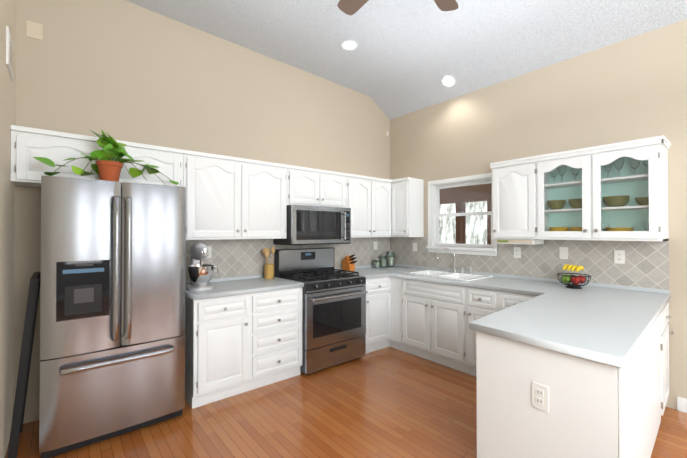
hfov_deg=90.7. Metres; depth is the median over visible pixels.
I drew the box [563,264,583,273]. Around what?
bananas
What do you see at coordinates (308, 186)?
upper cabinet
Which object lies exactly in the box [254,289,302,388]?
base cabinet
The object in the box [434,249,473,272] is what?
faucet
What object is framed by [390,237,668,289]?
backsplash
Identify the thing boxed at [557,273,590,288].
fruit bowl
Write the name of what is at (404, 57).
ceiling
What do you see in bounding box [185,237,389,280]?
backsplash
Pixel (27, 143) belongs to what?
upper cabinet
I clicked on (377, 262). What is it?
jar
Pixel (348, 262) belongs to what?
knife block
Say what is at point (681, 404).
baseboard
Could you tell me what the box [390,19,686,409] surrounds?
wall
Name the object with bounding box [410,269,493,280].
sink
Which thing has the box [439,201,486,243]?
backdrop
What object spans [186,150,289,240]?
upper cabinet
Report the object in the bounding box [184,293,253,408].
base cabinet
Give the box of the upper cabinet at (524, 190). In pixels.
[490,154,557,240]
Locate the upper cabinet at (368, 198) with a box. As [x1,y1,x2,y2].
[346,173,389,240]
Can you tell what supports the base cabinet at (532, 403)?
on the floor
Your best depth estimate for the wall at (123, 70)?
3.09 m
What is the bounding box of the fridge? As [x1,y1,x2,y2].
[39,176,185,457]
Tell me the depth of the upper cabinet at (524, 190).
3.31 m
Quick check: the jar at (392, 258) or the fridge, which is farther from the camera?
the jar at (392, 258)
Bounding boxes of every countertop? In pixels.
[185,277,293,296]
[270,265,670,368]
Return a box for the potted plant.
[33,129,178,184]
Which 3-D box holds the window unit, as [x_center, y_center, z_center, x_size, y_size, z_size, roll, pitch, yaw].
[1.463,-0.164,4.190,0.189,0.940,0.928,0,-1,-40]
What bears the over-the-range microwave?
attached to the upper cabinet at (308, 186)
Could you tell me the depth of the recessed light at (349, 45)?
3.52 m
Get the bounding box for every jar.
[373,258,382,267]
[380,253,389,266]
[387,251,394,266]
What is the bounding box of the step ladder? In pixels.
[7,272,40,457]
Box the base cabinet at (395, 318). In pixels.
[390,313,401,350]
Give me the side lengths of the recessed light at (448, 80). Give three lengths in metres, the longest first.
0.176 x 0.176 x 0.010 m
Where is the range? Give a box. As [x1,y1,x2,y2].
[274,247,367,374]
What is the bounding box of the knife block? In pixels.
[342,254,356,270]
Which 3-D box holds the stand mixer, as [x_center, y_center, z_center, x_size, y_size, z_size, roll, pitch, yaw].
[-1.257,0.324,3.006,0.262,0.400,0.324,0,-1,-40]
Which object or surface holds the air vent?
in the wall at (7, 108)
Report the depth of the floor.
2.50 m
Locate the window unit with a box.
[426,173,497,255]
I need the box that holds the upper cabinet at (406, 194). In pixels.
[390,177,423,236]
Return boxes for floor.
[5,346,686,457]
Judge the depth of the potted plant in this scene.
2.36 m
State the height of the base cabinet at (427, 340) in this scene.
0.700 m
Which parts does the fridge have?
door, drawer, handle, door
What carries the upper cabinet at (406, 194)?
attached to the wall at (633, 88)
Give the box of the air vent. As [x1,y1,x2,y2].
[6,26,13,80]
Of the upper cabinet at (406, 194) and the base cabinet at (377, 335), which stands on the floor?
the base cabinet at (377, 335)
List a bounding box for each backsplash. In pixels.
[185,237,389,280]
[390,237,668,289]
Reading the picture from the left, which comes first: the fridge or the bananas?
the fridge
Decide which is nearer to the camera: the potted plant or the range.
the potted plant
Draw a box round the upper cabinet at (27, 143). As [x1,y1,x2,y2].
[10,125,185,186]
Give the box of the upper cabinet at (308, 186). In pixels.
[290,165,345,207]
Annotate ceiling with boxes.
[125,0,686,119]
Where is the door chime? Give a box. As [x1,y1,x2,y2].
[26,20,42,39]
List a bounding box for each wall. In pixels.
[0,0,15,457]
[13,0,389,423]
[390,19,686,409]
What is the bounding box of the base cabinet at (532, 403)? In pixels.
[450,325,673,457]
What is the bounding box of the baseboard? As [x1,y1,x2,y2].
[677,396,686,412]
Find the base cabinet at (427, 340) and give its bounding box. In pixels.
[402,317,449,366]
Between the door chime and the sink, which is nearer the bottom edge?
the sink
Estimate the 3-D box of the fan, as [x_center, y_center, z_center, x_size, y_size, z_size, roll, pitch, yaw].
[0.378,-1.721,2.039,1.326,0.440,1.299,0,-1,-40]
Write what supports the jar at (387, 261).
on the countertop at (598, 323)
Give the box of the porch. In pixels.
[440,183,491,244]
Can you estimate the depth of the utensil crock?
3.60 m
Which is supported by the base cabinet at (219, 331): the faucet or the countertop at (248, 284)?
the countertop at (248, 284)
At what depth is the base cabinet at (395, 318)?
4.06 m
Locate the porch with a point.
(467, 197)
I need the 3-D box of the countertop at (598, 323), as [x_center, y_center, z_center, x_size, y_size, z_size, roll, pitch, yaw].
[0.900,0.546,3.186,2.052,0.040,3.110,0,-1,-40]
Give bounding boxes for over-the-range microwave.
[273,205,350,245]
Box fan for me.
[337,0,458,15]
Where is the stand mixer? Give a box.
[185,243,217,290]
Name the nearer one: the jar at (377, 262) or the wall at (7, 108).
the wall at (7, 108)
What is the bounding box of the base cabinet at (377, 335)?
[365,309,389,353]
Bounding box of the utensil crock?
[263,247,274,278]
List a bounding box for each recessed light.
[341,40,357,50]
[441,75,455,86]
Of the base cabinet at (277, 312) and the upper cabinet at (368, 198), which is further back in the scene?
the upper cabinet at (368, 198)

